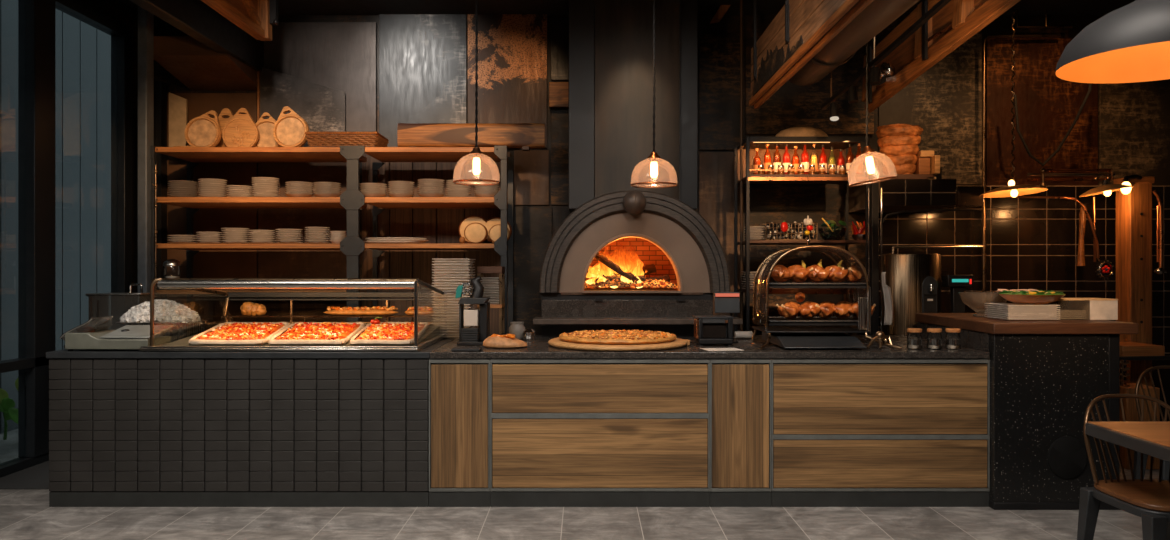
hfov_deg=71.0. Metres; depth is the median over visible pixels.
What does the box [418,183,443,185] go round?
bowl
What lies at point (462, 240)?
bread roll
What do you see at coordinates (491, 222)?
bread loaf
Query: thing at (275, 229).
plate
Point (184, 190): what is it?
plate
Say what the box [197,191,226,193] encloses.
plate
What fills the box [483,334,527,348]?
bread
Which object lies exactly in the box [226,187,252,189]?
plate
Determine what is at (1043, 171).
copper pipes
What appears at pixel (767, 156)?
bottle
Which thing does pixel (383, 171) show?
plank
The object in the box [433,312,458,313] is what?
serving tray
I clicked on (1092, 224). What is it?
hose
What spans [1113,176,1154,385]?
timber post
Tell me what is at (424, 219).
plank
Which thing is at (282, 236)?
plate
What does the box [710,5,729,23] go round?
brace
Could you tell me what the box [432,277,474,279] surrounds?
serving tray
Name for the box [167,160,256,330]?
board
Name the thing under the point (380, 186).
bowl
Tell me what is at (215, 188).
plate
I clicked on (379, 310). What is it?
flatbread
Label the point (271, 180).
plate
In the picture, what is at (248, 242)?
plate
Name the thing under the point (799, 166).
sauce jar
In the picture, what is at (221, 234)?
plate
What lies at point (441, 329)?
serving tray
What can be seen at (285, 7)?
ceiling
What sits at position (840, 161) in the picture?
bottle
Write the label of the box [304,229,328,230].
plate
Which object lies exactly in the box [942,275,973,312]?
card terminal
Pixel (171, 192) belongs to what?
plate
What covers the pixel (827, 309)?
chicken
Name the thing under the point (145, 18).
wall column
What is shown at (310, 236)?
plate
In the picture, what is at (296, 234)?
plate
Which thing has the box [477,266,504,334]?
tray stand
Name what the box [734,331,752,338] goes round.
cloth
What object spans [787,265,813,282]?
chicken
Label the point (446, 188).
plate
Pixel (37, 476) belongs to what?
floor mat
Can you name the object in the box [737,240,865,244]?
shelf
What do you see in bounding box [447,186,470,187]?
plate
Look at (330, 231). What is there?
bowl
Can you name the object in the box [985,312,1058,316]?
square plate
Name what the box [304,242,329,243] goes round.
plate
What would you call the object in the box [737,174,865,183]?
shelf
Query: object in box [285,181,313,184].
bowl
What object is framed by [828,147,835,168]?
bottle
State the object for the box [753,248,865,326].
hood
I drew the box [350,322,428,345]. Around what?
pizza
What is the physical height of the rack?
2.637 m
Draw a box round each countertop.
[46,339,453,357]
[430,335,989,357]
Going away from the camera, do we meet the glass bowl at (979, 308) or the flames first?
the glass bowl at (979, 308)
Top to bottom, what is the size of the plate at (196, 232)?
0.016 m
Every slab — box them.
[397,123,544,148]
[915,313,1138,333]
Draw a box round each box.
[879,62,895,85]
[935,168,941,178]
[1049,298,1117,319]
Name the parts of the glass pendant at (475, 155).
lamp shade, braided cord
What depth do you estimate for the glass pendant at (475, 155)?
5.72 m
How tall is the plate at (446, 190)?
0.016 m
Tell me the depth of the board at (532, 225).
7.89 m
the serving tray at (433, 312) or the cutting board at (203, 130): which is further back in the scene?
the cutting board at (203, 130)
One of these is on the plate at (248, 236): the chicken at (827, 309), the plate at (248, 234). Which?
the plate at (248, 234)
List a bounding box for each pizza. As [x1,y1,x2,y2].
[188,322,289,345]
[268,322,364,345]
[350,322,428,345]
[559,329,676,344]
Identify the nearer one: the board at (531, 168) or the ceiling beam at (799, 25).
the ceiling beam at (799, 25)
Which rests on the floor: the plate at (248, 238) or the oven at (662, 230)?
the oven at (662, 230)
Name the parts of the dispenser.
post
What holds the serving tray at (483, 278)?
on the serving tray at (480, 280)
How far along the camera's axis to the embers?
6.64 m
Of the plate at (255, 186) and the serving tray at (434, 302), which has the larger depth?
the plate at (255, 186)
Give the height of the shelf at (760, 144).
0.023 m
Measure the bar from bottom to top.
1.105 m
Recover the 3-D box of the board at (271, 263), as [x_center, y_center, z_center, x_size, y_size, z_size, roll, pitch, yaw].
[-2.673,-0.240,7.897,0.942,1.827,0.025,0,0,0]
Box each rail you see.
[152,165,157,292]
[892,245,982,253]
[1120,355,1169,384]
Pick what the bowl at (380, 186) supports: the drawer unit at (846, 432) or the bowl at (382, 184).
the bowl at (382, 184)
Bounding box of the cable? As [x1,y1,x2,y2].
[1014,84,1091,165]
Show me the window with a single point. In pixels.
(36, 18)
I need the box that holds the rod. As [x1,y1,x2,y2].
[921,9,974,44]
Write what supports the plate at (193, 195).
on the plate
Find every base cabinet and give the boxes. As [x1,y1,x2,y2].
[429,358,489,506]
[710,358,770,506]
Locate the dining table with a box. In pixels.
[1085,421,1169,461]
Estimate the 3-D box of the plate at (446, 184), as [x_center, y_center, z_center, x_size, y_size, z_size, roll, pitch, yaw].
[-1.125,-0.747,7.279,0.222,0.016,0.222,0,0,0]
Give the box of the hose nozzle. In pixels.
[1154,268,1166,273]
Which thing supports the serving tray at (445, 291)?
on the serving tray at (434, 294)
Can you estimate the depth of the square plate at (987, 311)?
5.38 m
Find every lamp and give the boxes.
[981,12,1047,197]
[1055,0,1169,83]
[1079,180,1132,196]
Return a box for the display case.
[140,278,447,351]
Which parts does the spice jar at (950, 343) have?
lid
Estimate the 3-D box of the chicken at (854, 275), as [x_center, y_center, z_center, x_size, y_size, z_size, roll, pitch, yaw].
[1.865,0.026,5.707,0.159,0.125,0.193,0,0,41]
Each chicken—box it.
[771,265,790,282]
[776,301,800,318]
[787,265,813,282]
[799,301,819,318]
[806,265,831,282]
[815,301,837,318]
[825,265,851,282]
[834,301,853,318]
[842,265,861,282]
[851,302,875,317]
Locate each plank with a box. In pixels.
[362,153,389,320]
[390,162,411,320]
[413,162,435,320]
[437,162,463,274]
[465,152,509,334]
[879,174,934,178]
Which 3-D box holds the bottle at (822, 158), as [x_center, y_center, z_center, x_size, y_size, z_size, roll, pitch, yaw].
[2.096,-0.955,7.220,0.068,0.290,0.068,0,0,-41]
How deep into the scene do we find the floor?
4.94 m
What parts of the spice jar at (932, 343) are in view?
lid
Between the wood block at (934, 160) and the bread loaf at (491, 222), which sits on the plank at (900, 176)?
the wood block at (934, 160)
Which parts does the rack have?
plate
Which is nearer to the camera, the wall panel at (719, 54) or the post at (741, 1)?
the post at (741, 1)
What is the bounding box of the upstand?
[918,323,988,351]
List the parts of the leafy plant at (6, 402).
stem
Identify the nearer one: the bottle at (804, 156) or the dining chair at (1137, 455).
the dining chair at (1137, 455)
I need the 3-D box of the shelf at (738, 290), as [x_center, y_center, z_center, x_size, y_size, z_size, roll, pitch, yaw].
[1.882,0.185,7.209,0.983,0.023,0.574,0,0,0]
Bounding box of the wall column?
[138,6,153,304]
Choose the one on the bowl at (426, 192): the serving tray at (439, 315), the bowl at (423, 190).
the bowl at (423, 190)
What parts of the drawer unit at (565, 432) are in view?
drawer, drawer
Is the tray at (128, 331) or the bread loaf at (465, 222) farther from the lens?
the bread loaf at (465, 222)
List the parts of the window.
rail, post, post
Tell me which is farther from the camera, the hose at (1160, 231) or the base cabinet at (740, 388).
the hose at (1160, 231)
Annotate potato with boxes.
[795,292,804,301]
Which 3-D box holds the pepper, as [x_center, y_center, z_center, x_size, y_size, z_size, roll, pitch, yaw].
[1.698,-0.373,6.985,0.062,0.100,0.064,0,0,0]
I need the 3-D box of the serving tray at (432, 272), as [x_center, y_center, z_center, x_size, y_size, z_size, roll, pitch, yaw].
[-1.015,0.024,6.354,0.291,0.017,0.268,0,0,1]
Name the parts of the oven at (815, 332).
leg, frame, plate, corner post, leg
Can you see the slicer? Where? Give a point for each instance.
(84, 336)
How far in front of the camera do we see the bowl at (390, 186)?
7.19 m
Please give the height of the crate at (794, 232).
0.170 m
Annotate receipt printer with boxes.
[693,316,733,345]
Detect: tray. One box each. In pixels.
[100,325,172,337]
[305,132,388,146]
[431,264,473,265]
[431,285,472,287]
[431,290,472,292]
[431,293,468,295]
[431,314,458,316]
[431,322,458,324]
[432,261,473,263]
[432,269,474,271]
[432,272,474,273]
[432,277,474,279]
[432,280,470,281]
[432,282,471,284]
[432,295,470,297]
[432,298,459,300]
[432,301,458,303]
[432,304,472,305]
[432,305,474,308]
[432,319,458,321]
[433,259,475,260]
[433,267,474,268]
[433,275,473,276]
[433,308,474,311]
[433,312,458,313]
[433,317,458,319]
[437,287,472,289]
[440,325,470,327]
[440,326,474,330]
[440,331,458,332]
[444,333,458,335]
[444,336,458,338]
[451,347,481,350]
[480,280,498,281]
[481,277,498,279]
[481,282,498,283]
[483,285,498,286]
[483,292,498,293]
[483,294,498,296]
[484,287,498,288]
[484,289,498,291]
[488,299,498,301]
[762,332,866,347]
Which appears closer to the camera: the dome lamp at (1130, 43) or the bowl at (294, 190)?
the dome lamp at (1130, 43)
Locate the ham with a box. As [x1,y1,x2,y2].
[996,289,1037,292]
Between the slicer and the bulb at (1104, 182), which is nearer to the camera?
the slicer
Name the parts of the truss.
post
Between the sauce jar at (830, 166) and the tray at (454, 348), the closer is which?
the tray at (454, 348)
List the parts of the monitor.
casing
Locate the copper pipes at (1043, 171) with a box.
[1026,168,1114,186]
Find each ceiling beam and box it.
[749,0,873,108]
[862,0,1019,111]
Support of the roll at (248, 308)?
in the display case
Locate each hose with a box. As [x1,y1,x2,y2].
[1000,196,1099,261]
[1152,190,1163,267]
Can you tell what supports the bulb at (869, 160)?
attached to the glass pendant at (868, 154)
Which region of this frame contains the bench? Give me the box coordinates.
[1120,342,1164,355]
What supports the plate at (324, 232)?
on the plate at (320, 234)
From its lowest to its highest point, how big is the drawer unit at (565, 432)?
0.948 m
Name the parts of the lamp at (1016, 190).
bare bulb, chain, lamp shade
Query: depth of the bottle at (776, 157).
7.19 m
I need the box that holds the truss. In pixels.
[201,0,271,40]
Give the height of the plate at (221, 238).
0.016 m
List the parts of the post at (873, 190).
post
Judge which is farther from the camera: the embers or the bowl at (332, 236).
the bowl at (332, 236)
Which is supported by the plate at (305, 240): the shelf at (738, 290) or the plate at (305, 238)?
the plate at (305, 238)
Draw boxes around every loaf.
[458,215,486,243]
[464,222,487,243]
[486,217,511,243]
[489,224,509,241]
[775,127,827,136]
[876,124,922,174]
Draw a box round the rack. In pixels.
[734,137,869,334]
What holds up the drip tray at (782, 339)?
on the oven at (815, 332)
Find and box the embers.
[585,275,677,288]
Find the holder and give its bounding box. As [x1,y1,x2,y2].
[1124,174,1141,181]
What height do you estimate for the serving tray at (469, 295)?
0.017 m
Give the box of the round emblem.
[1095,258,1114,279]
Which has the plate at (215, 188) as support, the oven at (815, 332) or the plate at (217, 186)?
the plate at (217, 186)
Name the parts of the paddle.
handle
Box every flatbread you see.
[324,306,397,314]
[404,306,433,314]
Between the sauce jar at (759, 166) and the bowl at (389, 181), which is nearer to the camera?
the sauce jar at (759, 166)
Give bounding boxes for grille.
[461,328,478,341]
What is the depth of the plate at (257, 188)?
7.21 m
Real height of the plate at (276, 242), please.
0.016 m
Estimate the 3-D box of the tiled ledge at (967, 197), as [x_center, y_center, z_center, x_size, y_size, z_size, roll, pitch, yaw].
[3.341,-0.641,7.484,0.227,0.173,0.769,0,0,0]
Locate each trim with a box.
[0,0,110,433]
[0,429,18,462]
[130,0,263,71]
[137,81,168,304]
[154,36,256,90]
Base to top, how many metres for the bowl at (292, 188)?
0.035 m
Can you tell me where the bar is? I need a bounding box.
[917,322,1120,509]
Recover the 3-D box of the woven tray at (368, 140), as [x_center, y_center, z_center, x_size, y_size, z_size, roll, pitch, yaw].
[-2.110,-1.131,7.299,0.636,0.131,0.438,0,0,0]
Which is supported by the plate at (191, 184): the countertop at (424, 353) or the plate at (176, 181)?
the plate at (176, 181)
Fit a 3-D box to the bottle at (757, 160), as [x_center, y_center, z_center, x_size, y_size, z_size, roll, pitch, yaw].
[1.514,-0.940,7.220,0.068,0.260,0.068,0,0,0]
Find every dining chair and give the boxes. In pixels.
[1077,394,1169,539]
[1133,365,1169,479]
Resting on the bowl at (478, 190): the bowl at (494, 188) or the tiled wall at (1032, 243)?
the bowl at (494, 188)
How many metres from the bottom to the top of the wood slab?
0.217 m
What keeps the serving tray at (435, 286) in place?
on the serving tray at (472, 287)
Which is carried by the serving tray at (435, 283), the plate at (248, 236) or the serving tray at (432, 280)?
the serving tray at (432, 280)
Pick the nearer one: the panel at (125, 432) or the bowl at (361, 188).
the panel at (125, 432)
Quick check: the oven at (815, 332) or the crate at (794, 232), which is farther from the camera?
the crate at (794, 232)
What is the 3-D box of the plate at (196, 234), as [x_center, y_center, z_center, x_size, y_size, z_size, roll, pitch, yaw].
[-3.337,-0.309,7.279,0.214,0.016,0.214,0,0,0]
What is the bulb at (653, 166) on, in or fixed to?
attached to the glass pendant at (653, 160)
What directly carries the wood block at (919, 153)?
on the wood block at (922, 164)
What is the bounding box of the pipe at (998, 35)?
[982,34,1060,302]
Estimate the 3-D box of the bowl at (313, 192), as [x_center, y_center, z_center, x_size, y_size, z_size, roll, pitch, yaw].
[-2.286,-0.667,7.282,0.241,0.035,0.241,0,0,0]
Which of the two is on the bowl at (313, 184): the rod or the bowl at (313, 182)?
the bowl at (313, 182)
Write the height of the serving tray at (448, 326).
0.017 m
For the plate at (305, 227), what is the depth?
7.21 m
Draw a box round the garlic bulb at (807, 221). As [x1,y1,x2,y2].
[803,216,812,224]
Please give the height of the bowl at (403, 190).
0.035 m
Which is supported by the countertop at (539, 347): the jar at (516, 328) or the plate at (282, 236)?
the jar at (516, 328)
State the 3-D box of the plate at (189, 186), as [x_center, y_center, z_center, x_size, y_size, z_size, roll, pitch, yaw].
[-3.568,-0.735,7.281,0.253,0.016,0.253,0,0,0]
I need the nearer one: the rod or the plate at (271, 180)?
the rod
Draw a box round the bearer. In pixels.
[409,146,529,150]
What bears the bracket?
attached to the ceiling
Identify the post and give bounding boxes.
[740,0,744,330]
[868,178,882,334]
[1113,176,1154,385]
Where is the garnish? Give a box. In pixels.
[370,317,381,323]
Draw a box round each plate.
[167,180,198,183]
[167,183,197,185]
[167,194,198,196]
[167,235,196,236]
[167,237,195,239]
[167,242,195,243]
[168,185,197,187]
[168,187,198,189]
[168,189,198,191]
[168,191,198,193]
[168,240,195,241]
[196,232,220,233]
[196,234,220,235]
[196,236,220,237]
[196,238,220,239]
[196,240,220,241]
[196,242,220,243]
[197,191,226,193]
[197,194,226,196]
[198,178,226,181]
[198,181,226,183]
[198,183,226,185]
[198,185,226,187]
[198,187,226,189]
[198,189,226,191]
[221,228,248,229]
[221,230,247,231]
[221,232,247,233]
[221,234,247,235]
[221,236,247,237]
[221,238,247,239]
[221,240,247,241]
[221,242,247,243]
[226,185,251,187]
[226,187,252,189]
[226,189,251,191]
[226,192,252,193]
[226,194,252,196]
[248,230,274,231]
[248,232,274,233]
[248,234,274,235]
[248,236,275,237]
[248,238,275,239]
[248,240,275,241]
[248,242,275,243]
[251,185,279,187]
[251,187,279,189]
[251,190,279,191]
[251,192,279,193]
[252,177,278,179]
[252,179,278,181]
[252,181,278,183]
[252,183,279,185]
[252,194,279,196]
[275,229,301,230]
[275,231,301,232]
[275,233,301,235]
[276,238,302,239]
[276,240,302,241]
[276,242,302,243]
[277,235,302,237]
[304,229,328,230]
[304,231,328,233]
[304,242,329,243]
[305,227,329,228]
[305,233,329,235]
[305,238,329,239]
[305,240,329,241]
[306,235,329,237]
[446,184,469,185]
[446,188,470,189]
[446,190,470,191]
[446,194,470,195]
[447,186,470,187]
[447,192,470,193]
[745,226,763,228]
[745,231,764,233]
[745,236,764,238]
[985,303,1059,306]
[985,305,1059,308]
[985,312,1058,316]
[985,314,1057,318]
[985,316,1057,320]
[986,307,1059,310]
[986,309,1059,312]
[987,311,1059,314]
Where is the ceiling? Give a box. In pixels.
[119,0,1134,14]
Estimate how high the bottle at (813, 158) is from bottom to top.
0.302 m
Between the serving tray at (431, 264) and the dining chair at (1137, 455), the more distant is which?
the serving tray at (431, 264)
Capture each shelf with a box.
[221,315,440,320]
[477,303,504,307]
[737,140,858,148]
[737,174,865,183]
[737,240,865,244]
[737,289,848,292]
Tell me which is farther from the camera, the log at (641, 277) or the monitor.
the log at (641, 277)
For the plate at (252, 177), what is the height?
0.016 m
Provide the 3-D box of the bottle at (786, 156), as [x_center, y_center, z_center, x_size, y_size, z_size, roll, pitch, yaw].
[1.774,-0.961,7.220,0.068,0.302,0.068,0,0,0]
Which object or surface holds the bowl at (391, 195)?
on the shelving unit at (352, 199)
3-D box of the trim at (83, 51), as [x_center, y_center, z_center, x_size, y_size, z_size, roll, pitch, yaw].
[-5.487,-1.485,6.470,0.125,6.010,8.500,0,0,0]
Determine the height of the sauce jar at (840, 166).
0.086 m
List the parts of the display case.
post, rail, post, sill, rail, trim, rail, post, rail, rail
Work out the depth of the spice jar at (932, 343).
5.39 m
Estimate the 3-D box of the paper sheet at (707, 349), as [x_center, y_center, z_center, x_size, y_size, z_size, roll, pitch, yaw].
[0.895,0.519,5.370,0.240,0.002,0.170,0,0,-11]
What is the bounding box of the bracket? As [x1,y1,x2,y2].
[1016,9,1072,27]
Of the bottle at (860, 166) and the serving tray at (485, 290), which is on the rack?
the bottle at (860, 166)
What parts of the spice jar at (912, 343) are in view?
lid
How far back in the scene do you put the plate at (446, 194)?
7.21 m
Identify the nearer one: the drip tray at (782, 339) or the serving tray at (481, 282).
the drip tray at (782, 339)
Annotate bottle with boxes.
[753,148,760,173]
[764,145,770,173]
[773,145,780,173]
[783,145,790,173]
[792,146,798,173]
[801,145,808,173]
[810,145,817,173]
[819,145,826,173]
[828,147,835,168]
[837,149,844,173]
[846,145,853,173]
[855,143,862,173]
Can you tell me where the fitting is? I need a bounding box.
[866,331,892,348]
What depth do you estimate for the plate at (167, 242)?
7.20 m
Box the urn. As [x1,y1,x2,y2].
[882,254,940,334]
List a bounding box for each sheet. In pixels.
[260,67,345,146]
[700,348,741,350]
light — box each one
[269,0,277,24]
[821,0,950,120]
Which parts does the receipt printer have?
paper roll door, lid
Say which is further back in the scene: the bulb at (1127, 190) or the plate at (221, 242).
the plate at (221, 242)
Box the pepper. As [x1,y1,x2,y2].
[780,221,787,231]
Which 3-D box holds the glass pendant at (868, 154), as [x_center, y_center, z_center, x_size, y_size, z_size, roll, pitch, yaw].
[2.007,-1.522,5.721,0.328,1.874,0.327,0,0,26]
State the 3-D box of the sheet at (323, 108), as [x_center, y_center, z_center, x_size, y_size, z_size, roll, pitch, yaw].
[-2.699,-1.557,7.830,0.820,0.777,0.020,0,0,0]
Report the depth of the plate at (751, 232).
7.05 m
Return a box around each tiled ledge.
[849,179,955,212]
[936,186,983,211]
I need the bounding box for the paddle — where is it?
[1077,204,1091,265]
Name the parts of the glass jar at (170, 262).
lid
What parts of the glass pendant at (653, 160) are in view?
lamp shade, braided cord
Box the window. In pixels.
[0,0,131,477]
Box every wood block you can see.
[549,82,568,108]
[913,157,929,173]
[916,151,933,157]
[930,155,939,174]
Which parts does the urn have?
tap panel, drip panel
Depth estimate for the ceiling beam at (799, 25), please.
5.39 m
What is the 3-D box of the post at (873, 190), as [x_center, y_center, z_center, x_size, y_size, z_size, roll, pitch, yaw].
[2.406,0.371,6.880,0.123,2.278,0.179,0,0,0]
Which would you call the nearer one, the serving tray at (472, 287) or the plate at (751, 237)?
the serving tray at (472, 287)
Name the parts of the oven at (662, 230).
mouth sill, damper knob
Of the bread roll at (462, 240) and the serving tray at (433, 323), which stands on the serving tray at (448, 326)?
the serving tray at (433, 323)
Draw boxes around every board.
[167,93,256,146]
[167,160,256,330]
[169,92,186,146]
[184,110,221,146]
[216,108,233,146]
[222,108,258,146]
[254,112,280,146]
[258,162,346,320]
[273,106,309,146]
[514,150,548,204]
[514,207,551,334]
[548,338,689,351]
[551,18,568,80]
[551,109,568,204]
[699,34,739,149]
[699,152,739,334]
[746,40,873,133]
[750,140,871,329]
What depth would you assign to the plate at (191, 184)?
7.20 m
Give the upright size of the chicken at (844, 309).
0.125 m
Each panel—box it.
[49,358,428,506]
[257,22,376,134]
[379,14,466,146]
[468,14,546,147]
[878,14,981,183]
[986,38,1097,185]
[1099,79,1169,185]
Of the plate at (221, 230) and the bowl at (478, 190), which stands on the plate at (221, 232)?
the plate at (221, 230)
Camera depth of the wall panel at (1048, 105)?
7.89 m
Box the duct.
[783,0,919,85]
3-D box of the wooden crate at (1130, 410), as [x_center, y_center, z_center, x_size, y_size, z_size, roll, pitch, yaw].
[4.223,1.201,6.325,0.250,0.618,0.250,0,0,0]
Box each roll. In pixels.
[240,302,266,315]
[459,237,464,243]
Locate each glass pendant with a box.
[453,0,499,185]
[631,0,677,187]
[848,43,897,186]
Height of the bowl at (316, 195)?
0.035 m
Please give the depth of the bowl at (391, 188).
7.19 m
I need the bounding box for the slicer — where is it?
[60,316,172,350]
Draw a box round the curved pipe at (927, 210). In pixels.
[883,209,981,221]
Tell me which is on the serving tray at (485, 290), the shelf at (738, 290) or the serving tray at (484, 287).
the serving tray at (484, 287)
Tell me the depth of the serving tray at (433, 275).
6.23 m
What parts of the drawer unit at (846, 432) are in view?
drawer, drawer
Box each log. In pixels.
[592,275,644,281]
[595,253,633,280]
[614,264,655,274]
[643,275,669,286]
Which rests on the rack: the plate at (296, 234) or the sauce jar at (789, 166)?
the sauce jar at (789, 166)
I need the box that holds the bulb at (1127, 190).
[1120,182,1131,193]
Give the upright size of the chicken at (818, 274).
0.125 m
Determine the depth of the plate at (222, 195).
7.20 m
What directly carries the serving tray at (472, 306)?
on the serving tray at (434, 310)
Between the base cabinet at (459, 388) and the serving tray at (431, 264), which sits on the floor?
the base cabinet at (459, 388)
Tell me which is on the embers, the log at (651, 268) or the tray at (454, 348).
the log at (651, 268)
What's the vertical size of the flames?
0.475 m
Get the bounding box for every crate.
[760,222,816,239]
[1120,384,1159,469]
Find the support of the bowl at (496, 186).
on the bowl at (494, 188)
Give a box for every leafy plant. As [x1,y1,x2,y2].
[0,388,14,439]
[8,378,17,423]
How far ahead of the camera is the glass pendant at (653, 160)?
5.72 m
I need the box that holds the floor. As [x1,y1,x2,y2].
[0,468,1159,539]
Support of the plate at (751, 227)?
on the plate
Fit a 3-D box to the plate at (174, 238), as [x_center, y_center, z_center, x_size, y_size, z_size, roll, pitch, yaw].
[-3.573,-0.279,7.281,0.249,0.016,0.249,0,0,0]
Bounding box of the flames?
[586,252,643,287]
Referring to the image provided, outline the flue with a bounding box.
[569,0,697,212]
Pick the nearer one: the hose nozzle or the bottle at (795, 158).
the hose nozzle
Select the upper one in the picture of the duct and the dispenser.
the duct
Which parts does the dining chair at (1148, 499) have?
leg, rod, rod, rod, rod, rod, seat frame, seat, rod, rod, leg, rod, leg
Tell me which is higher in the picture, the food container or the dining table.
the food container
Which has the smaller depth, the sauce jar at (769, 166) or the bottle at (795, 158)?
the sauce jar at (769, 166)
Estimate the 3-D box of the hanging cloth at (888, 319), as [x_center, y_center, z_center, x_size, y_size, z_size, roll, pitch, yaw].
[2.348,0.221,6.350,0.093,0.411,0.044,0,0,0]
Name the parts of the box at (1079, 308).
lid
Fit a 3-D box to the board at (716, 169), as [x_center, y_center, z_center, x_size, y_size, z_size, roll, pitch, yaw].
[1.299,-0.241,7.902,0.404,1.790,0.025,0,0,0]
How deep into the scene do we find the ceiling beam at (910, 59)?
5.57 m
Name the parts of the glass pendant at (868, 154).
braided cord, lamp shade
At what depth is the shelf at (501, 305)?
6.55 m
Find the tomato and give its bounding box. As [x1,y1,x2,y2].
[806,224,812,230]
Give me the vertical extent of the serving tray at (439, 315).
0.017 m
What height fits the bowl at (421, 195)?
0.035 m
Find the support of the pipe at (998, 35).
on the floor
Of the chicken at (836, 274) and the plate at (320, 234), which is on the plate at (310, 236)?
the plate at (320, 234)
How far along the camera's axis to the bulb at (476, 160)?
5.70 m
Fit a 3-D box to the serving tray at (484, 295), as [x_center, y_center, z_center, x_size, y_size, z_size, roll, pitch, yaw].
[-0.763,0.207,6.670,0.158,0.016,0.208,0,0,0]
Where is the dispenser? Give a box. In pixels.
[455,276,489,344]
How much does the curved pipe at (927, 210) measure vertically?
0.121 m
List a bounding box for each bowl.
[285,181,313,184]
[285,183,313,186]
[285,185,313,188]
[285,187,313,190]
[285,189,313,192]
[285,192,313,194]
[285,194,313,196]
[313,182,340,184]
[313,184,340,186]
[313,186,340,188]
[313,188,340,190]
[313,190,340,192]
[313,192,341,194]
[313,194,339,196]
[329,233,345,235]
[330,231,346,232]
[330,235,345,237]
[330,240,341,243]
[360,183,386,185]
[360,185,386,187]
[360,187,386,189]
[360,189,386,191]
[361,191,386,193]
[363,194,386,196]
[388,181,414,183]
[388,183,413,185]
[388,185,413,187]
[388,187,413,189]
[388,189,413,191]
[388,191,413,193]
[388,194,413,196]
[417,185,443,187]
[417,187,443,189]
[417,189,443,191]
[417,191,443,193]
[418,179,444,181]
[418,181,444,183]
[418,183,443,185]
[418,194,444,196]
[474,187,499,189]
[474,189,498,191]
[474,191,497,193]
[474,194,494,196]
[475,185,498,187]
[818,220,846,239]
[851,221,864,239]
[959,292,1006,316]
[999,290,1064,303]
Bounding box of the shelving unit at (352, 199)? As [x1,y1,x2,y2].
[151,146,512,334]
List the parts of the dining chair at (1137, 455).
leg, rod, rod, rod, rod, leg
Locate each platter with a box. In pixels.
[365,237,426,239]
[365,241,424,243]
[367,239,428,241]
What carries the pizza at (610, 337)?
on the board at (555, 342)
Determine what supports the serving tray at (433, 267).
on the serving tray at (434, 270)
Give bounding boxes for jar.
[163,259,180,289]
[509,322,524,338]
[522,329,535,339]
[758,165,763,173]
[768,165,773,173]
[778,165,783,173]
[788,165,793,173]
[798,165,803,173]
[808,165,815,173]
[818,165,825,173]
[828,165,835,173]
[838,165,845,173]
[907,328,921,348]
[927,328,941,348]
[945,328,960,348]
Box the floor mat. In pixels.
[0,461,49,488]
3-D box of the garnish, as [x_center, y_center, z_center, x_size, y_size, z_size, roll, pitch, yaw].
[-1.540,0.371,6.020,0.074,0.055,0.074,0,0,45]
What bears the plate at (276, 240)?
on the plate at (276, 242)
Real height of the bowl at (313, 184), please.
0.035 m
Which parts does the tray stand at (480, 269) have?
post, post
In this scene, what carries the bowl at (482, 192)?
on the bowl at (478, 195)
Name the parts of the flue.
casing, casing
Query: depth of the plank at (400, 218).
7.88 m
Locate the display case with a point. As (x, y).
(432, 335)
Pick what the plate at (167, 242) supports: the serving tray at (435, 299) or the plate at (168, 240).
the plate at (168, 240)
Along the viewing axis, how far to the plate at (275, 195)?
7.21 m
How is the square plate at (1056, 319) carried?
on the slab at (966, 321)
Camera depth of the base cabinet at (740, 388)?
5.22 m
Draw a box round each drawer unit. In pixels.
[490,358,709,506]
[771,358,989,506]
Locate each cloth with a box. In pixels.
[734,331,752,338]
[881,272,892,324]
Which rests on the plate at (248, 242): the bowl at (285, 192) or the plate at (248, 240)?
the plate at (248, 240)
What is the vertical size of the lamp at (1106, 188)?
0.140 m
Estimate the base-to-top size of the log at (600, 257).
0.242 m
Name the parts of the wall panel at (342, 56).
wood strip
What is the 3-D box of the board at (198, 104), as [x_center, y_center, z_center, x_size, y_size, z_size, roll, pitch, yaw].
[-3.625,-1.429,7.902,0.928,0.548,0.025,0,0,0]
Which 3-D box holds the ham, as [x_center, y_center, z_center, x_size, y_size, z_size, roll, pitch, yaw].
[2.977,0.149,5.618,0.306,0.038,0.116,0,0,0]
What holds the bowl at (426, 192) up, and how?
on the bowl at (421, 195)
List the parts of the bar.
panel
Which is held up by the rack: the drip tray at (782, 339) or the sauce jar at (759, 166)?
the sauce jar at (759, 166)
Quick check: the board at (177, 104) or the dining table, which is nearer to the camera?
the dining table
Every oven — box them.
[533,190,742,336]
[751,239,901,349]
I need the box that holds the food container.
[85,283,159,329]
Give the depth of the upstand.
5.55 m
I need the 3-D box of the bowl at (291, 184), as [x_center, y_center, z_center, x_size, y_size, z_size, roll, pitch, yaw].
[-2.535,-0.739,7.280,0.243,0.035,0.243,0,0,0]
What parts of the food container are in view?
lid, handle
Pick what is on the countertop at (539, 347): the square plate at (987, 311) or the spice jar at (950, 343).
the spice jar at (950, 343)
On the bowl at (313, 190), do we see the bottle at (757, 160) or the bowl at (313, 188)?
the bowl at (313, 188)
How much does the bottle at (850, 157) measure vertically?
0.296 m
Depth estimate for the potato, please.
5.70 m
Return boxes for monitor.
[714,292,739,342]
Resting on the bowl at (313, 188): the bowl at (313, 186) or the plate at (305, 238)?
the bowl at (313, 186)
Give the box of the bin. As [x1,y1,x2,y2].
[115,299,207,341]
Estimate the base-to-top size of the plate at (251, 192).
0.016 m
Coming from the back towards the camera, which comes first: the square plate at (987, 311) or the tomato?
the tomato
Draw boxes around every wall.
[78,0,137,306]
[154,15,1103,334]
[879,186,1169,420]

